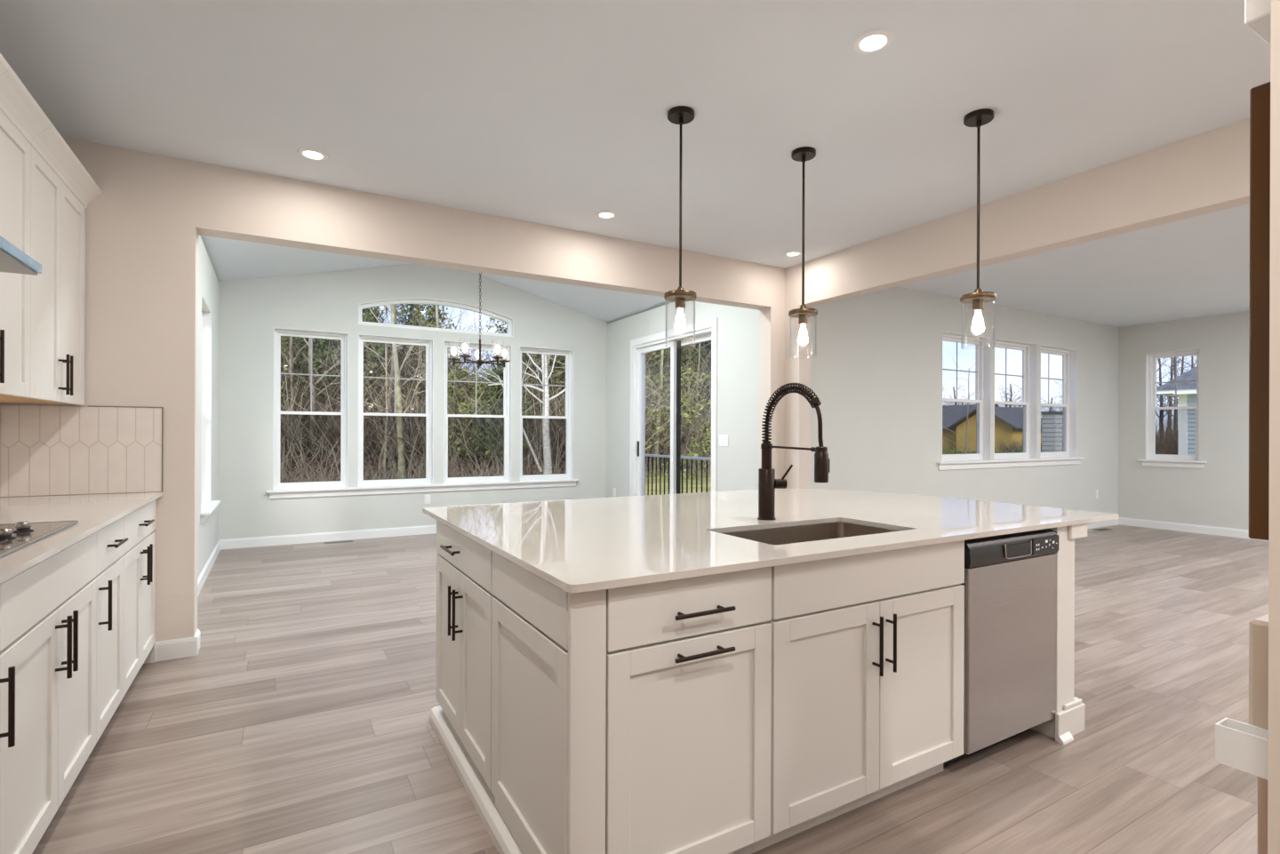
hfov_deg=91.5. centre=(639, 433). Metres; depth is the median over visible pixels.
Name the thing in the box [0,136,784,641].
wall
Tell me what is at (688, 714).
base cabinet
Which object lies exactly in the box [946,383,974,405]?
bare tree
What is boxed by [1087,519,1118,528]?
baseboard
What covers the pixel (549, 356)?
bare tree
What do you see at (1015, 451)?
shrub
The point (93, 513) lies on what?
countertop
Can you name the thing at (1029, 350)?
window
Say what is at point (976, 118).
pendant light
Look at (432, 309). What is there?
evergreen tree
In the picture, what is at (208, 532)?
wall
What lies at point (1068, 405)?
window
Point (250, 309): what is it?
wall
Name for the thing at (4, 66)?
upper cabinet
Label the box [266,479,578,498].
trim
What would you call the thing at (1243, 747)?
baseboard
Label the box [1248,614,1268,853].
post
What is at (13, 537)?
cooktop
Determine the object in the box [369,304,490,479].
bare tree
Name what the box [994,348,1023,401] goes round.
grille
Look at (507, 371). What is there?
window
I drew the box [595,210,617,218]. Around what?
recessed light
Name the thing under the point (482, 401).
evergreen tree
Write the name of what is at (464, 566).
base cabinet
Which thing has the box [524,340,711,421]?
brush
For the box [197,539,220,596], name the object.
baseboard
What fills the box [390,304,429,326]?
evergreen tree
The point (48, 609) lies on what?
base cabinet
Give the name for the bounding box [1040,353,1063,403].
grille
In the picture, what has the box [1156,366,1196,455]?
house
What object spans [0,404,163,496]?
backsplash
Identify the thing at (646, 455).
deck railing
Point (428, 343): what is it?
window
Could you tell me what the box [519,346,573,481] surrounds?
window
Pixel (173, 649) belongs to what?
baseboard
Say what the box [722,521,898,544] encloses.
sink
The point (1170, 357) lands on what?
bare tree
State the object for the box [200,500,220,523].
trim
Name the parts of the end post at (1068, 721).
shoe moulding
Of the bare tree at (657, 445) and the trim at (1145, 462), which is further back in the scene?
the bare tree at (657, 445)
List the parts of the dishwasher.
door, control panel, pocket handle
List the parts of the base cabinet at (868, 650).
door, false drawer, handle, handle, door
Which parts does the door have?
handle, sliding panel, fixed panel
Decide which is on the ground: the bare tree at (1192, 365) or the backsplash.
the bare tree at (1192, 365)
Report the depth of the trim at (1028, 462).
7.33 m
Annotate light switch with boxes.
[719,434,728,446]
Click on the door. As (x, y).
(693, 333)
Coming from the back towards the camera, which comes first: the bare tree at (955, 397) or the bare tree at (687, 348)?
the bare tree at (955, 397)
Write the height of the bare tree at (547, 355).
11.019 m
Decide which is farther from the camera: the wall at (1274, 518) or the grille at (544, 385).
the grille at (544, 385)
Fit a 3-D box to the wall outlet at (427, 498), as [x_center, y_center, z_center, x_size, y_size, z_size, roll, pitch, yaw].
[-2.629,0.811,7.709,0.072,0.116,0.008,0,0,-30]
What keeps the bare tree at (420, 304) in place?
on the ground
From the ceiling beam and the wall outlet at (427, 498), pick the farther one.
the wall outlet at (427, 498)
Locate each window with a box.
[201,295,211,511]
[272,328,348,490]
[357,334,433,487]
[358,297,513,337]
[443,340,511,484]
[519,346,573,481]
[942,331,991,461]
[994,338,1037,460]
[1040,344,1076,458]
[1145,348,1199,461]
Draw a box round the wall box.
[1244,0,1271,45]
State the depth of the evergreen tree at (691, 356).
33.44 m
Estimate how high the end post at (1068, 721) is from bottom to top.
0.878 m
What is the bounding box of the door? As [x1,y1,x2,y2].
[629,318,717,495]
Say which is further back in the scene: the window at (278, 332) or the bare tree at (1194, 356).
the bare tree at (1194, 356)
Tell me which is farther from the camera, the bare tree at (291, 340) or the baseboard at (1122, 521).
the bare tree at (291, 340)
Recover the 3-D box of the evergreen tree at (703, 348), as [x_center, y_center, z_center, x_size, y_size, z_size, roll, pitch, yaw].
[3.164,-3.652,32.858,3.035,11.448,4.222,0,0,-7]
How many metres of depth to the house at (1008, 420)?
47.92 m
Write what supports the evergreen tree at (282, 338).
on the ground
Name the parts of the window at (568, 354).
sash, sash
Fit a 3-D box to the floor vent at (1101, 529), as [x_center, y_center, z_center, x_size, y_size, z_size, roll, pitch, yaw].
[6.129,1.268,8.256,0.300,0.005,0.110,0,0,-30]
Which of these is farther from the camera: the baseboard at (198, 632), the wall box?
the baseboard at (198, 632)
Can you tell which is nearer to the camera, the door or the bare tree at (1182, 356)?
the door
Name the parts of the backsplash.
edge trim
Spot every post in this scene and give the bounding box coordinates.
[1030,523,1087,744]
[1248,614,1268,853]
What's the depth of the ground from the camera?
23.68 m
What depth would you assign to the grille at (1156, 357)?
8.29 m
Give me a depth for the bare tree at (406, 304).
25.39 m
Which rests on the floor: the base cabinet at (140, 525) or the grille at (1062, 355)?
the base cabinet at (140, 525)
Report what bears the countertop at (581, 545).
on the base cabinet at (688, 714)
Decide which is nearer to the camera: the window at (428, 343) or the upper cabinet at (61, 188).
the upper cabinet at (61, 188)
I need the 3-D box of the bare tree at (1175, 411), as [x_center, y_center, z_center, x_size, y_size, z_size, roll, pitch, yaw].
[37.837,-2.627,43.860,5.656,9.541,5.785,0,0,-43]
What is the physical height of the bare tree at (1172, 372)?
10.468 m
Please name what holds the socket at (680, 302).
attached to the pendant light at (679, 115)
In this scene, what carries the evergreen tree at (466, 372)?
on the ground
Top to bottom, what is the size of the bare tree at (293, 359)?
9.401 m
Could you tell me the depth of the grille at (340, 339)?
7.19 m
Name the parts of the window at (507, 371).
sash, sash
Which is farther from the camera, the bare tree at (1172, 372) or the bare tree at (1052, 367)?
the bare tree at (1052, 367)
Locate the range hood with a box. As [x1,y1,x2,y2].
[0,235,41,275]
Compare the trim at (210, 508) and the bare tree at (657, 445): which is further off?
the bare tree at (657, 445)
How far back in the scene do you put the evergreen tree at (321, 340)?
25.46 m
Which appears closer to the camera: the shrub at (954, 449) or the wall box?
the wall box
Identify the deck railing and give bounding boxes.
[644,454,711,495]
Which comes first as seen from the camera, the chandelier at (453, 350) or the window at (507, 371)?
the chandelier at (453, 350)
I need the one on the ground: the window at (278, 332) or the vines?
the vines
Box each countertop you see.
[0,491,162,583]
[422,488,1118,593]
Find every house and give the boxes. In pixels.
[942,404,999,454]
[946,406,1042,454]
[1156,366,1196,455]
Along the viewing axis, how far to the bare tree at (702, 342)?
31.54 m
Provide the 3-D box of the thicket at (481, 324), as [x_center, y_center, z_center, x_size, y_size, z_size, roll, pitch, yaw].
[0.440,-2.892,36.663,24.305,9.845,16.320,0,0,-7]
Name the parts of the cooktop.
knob, knob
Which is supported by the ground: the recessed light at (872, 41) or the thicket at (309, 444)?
the thicket at (309, 444)
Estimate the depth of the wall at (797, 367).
5.60 m
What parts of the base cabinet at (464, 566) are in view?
door, handle, handle, handle, drawer, door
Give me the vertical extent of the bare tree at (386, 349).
8.140 m
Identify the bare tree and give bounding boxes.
[280,320,390,417]
[280,336,336,467]
[288,304,471,479]
[303,316,420,479]
[320,304,491,471]
[325,305,456,479]
[363,304,470,455]
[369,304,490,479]
[408,315,562,461]
[417,304,483,348]
[428,305,565,474]
[447,389,466,461]
[447,393,486,477]
[523,354,646,390]
[645,342,711,469]
[645,348,704,472]
[645,348,705,416]
[646,343,711,472]
[942,345,1007,454]
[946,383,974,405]
[996,376,1022,407]
[998,385,1021,407]
[1019,392,1062,415]
[1041,367,1062,411]
[1155,357,1196,434]
[1156,355,1195,432]
[1156,356,1186,406]
[1156,356,1195,404]
[1156,356,1196,431]
[1156,357,1171,405]
[1158,355,1196,407]
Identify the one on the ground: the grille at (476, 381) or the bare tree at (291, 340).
the bare tree at (291, 340)
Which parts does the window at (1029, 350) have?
sash, sash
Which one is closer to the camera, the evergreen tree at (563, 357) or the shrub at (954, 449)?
the evergreen tree at (563, 357)
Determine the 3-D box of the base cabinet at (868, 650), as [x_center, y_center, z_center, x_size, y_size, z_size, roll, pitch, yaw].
[0.635,0.813,2.260,0.916,0.879,0.641,0,0,-30]
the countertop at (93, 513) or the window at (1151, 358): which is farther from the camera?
the window at (1151, 358)
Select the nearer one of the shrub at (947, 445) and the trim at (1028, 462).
the trim at (1028, 462)
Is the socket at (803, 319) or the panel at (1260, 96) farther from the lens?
the socket at (803, 319)
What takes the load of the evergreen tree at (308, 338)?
on the ground
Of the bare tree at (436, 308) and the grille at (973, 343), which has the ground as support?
the bare tree at (436, 308)
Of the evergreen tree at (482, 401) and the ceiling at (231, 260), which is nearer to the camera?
the ceiling at (231, 260)
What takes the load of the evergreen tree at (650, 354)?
on the ground
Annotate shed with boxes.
[1040,411,1062,452]
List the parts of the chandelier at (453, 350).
bulb, arm, bulb, arm, stem, chain, arm, arm, bulb, bulb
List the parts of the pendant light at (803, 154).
lamp shade, bulb, rod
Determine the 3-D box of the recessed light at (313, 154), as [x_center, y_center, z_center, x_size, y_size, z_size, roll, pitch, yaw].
[-1.779,-1.519,3.393,0.152,0.008,0.152,0,0,-30]
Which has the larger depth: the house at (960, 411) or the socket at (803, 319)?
the house at (960, 411)
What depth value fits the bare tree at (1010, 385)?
59.99 m
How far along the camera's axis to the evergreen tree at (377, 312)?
26.46 m
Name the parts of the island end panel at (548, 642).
panel, panel, corner post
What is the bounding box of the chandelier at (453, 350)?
[448,272,510,367]
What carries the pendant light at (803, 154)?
hanging from the ceiling at (554, 113)
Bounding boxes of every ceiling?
[0,0,1270,327]
[200,235,674,322]
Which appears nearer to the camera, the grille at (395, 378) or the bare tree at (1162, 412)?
the grille at (395, 378)
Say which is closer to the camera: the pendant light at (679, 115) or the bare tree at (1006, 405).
the pendant light at (679, 115)
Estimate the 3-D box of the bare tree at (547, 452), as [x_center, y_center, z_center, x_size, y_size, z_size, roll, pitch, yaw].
[-3.622,-3.168,20.598,5.122,10.274,7.095,0,0,24]
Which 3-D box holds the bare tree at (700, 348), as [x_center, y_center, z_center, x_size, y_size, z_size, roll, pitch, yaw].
[3.098,-2.501,30.566,6.276,9.054,5.519,0,0,21]
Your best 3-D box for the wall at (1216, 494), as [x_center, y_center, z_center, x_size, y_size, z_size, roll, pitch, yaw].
[8.681,-0.104,5.532,0.170,2.768,7.550,0,0,-30]
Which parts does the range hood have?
filter panel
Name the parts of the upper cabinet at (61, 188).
door, handle, crown, handle, door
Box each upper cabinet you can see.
[0,53,9,74]
[0,66,51,397]
[0,123,101,405]
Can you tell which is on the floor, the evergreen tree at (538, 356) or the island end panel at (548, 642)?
the island end panel at (548, 642)
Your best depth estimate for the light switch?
6.57 m
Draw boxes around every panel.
[491,551,606,853]
[1248,81,1270,540]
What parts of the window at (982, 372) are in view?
sash, sash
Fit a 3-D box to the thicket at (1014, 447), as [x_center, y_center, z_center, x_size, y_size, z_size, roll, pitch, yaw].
[30.217,0.970,45.189,8.240,2.338,16.870,0,0,32]
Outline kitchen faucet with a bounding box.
[757,383,829,520]
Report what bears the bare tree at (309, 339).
on the ground
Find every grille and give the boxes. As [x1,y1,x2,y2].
[280,337,341,411]
[363,344,425,413]
[447,349,503,415]
[521,354,566,415]
[942,342,976,399]
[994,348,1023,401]
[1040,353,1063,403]
[1155,356,1196,407]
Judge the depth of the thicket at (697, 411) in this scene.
30.27 m
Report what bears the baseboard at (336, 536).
attached to the wall at (250, 309)
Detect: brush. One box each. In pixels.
[280,336,452,426]
[280,453,565,482]
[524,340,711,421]
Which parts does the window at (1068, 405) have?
sash, sash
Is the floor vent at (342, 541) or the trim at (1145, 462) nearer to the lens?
the floor vent at (342, 541)
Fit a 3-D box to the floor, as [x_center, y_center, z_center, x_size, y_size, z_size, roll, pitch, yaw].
[2.684,1.309,4.331,11.700,0.100,11.490,0,0,-30]
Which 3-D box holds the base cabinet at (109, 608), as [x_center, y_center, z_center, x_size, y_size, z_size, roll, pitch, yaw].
[-2.358,0.793,2.331,0.664,0.898,0.455,0,0,-30]
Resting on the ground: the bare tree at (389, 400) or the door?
the bare tree at (389, 400)
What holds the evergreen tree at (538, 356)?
on the ground
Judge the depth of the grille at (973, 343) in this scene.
7.24 m
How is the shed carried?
on the ground
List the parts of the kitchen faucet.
lever, support arm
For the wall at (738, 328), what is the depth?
6.64 m
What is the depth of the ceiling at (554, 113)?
2.88 m
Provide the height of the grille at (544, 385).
0.852 m
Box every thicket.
[280,304,560,456]
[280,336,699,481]
[457,324,711,453]
[645,344,711,473]
[994,433,1041,453]
[1155,409,1178,455]
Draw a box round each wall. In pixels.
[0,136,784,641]
[197,235,219,578]
[218,264,609,539]
[605,301,759,497]
[784,305,810,488]
[809,286,1118,513]
[1117,311,1249,529]
[1267,0,1279,853]
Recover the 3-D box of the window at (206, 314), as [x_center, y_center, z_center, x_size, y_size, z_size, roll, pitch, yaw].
[-3.849,-0.248,5.414,0.139,1.770,0.830,0,0,-30]
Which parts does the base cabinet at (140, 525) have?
door, drawer, handle, handle, door, handle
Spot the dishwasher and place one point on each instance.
(1010, 583)
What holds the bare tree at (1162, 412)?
on the ground
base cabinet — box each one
[0,532,96,853]
[92,517,127,743]
[120,499,156,697]
[435,520,495,789]
[605,567,771,853]
[752,540,964,853]
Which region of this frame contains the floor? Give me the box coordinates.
[32,524,1268,853]
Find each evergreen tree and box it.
[280,336,308,445]
[280,336,389,423]
[280,337,327,406]
[332,306,393,419]
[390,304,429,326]
[400,304,462,411]
[403,364,470,455]
[448,380,523,474]
[456,376,474,406]
[464,359,536,469]
[486,317,565,425]
[506,330,564,439]
[522,353,565,434]
[533,355,565,414]
[645,350,681,441]
[646,344,707,452]
[664,344,711,417]
[680,341,711,456]
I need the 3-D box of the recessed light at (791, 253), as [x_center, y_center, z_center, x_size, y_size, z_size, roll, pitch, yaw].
[1.283,-1.509,5.228,0.152,0.008,0.152,0,0,-30]
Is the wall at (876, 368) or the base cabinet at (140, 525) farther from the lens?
the wall at (876, 368)
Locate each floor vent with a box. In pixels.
[323,540,353,543]
[1094,528,1112,531]
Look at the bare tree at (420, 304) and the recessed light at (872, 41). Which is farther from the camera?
the bare tree at (420, 304)
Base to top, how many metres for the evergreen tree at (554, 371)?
9.752 m
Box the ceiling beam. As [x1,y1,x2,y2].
[784,118,1249,308]
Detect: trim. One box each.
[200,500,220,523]
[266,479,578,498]
[429,705,523,853]
[936,457,1084,470]
[1138,459,1207,468]
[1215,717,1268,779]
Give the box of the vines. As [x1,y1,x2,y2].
[280,358,711,482]
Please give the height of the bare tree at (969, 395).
6.160 m
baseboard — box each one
[155,636,197,661]
[194,629,200,654]
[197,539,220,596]
[219,525,436,549]
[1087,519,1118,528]
[1118,517,1268,541]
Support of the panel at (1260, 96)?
attached to the wall at (1274, 518)
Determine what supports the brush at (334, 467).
on the ground
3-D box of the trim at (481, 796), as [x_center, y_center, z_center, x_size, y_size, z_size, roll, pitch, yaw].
[-0.527,1.221,2.090,0.051,0.055,1.460,0,0,-30]
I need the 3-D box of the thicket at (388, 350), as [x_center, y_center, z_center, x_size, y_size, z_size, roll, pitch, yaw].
[-13.798,-2.748,30.005,21.103,9.456,17.297,0,0,-10]
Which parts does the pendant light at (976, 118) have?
lamp shade, bulb, rod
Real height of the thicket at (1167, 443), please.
3.750 m
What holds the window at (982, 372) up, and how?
in the wall at (876, 368)
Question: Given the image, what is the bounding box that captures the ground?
[645,471,711,495]
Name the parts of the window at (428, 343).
sash, sash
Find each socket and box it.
[675,297,685,309]
[798,314,807,324]
[972,299,983,311]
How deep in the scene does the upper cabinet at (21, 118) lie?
2.38 m
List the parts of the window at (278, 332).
sash, sash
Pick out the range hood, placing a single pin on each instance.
(12, 260)
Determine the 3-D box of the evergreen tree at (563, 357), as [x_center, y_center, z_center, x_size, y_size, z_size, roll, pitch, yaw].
[-3.064,-2.411,25.810,3.579,8.816,4.030,0,0,-30]
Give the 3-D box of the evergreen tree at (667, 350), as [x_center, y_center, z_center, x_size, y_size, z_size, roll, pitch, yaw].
[1.654,-3.717,32.071,3.480,11.437,4.458,0,0,16]
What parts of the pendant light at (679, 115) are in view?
lamp shade, bulb, rod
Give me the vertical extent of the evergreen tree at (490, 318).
8.986 m
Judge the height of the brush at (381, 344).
7.859 m
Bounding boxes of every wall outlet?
[424,494,430,503]
[1095,489,1098,498]
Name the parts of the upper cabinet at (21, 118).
handle, door, crown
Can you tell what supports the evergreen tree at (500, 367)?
on the ground
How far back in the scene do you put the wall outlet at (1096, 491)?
8.44 m
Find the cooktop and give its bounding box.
[0,520,78,558]
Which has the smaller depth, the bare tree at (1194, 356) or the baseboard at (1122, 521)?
the baseboard at (1122, 521)
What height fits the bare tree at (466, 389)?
4.155 m
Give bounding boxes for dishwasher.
[943,528,1058,767]
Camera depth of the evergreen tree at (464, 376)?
26.92 m
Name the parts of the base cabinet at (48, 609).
door, false drawer, handle, handle, door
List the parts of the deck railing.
rail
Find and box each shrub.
[942,445,975,454]
[942,446,975,454]
[1000,448,1041,453]
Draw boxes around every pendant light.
[664,105,696,346]
[788,146,817,357]
[960,108,996,349]
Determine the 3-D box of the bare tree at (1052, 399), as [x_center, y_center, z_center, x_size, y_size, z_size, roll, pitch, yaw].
[37.598,-1.094,57.520,4.090,6.352,4.113,0,0,3]
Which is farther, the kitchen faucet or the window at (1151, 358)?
the window at (1151, 358)
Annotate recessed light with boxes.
[296,147,328,160]
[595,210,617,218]
[784,250,801,256]
[852,28,894,54]
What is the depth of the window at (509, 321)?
7.83 m
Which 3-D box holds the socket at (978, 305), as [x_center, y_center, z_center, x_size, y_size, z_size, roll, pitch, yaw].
[1.607,-0.610,2.962,0.048,0.048,0.048,0,0,-30]
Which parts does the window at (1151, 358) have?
sash, sash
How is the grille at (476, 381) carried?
attached to the window at (507, 371)
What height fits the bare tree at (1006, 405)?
6.843 m
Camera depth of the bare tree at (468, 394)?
23.67 m

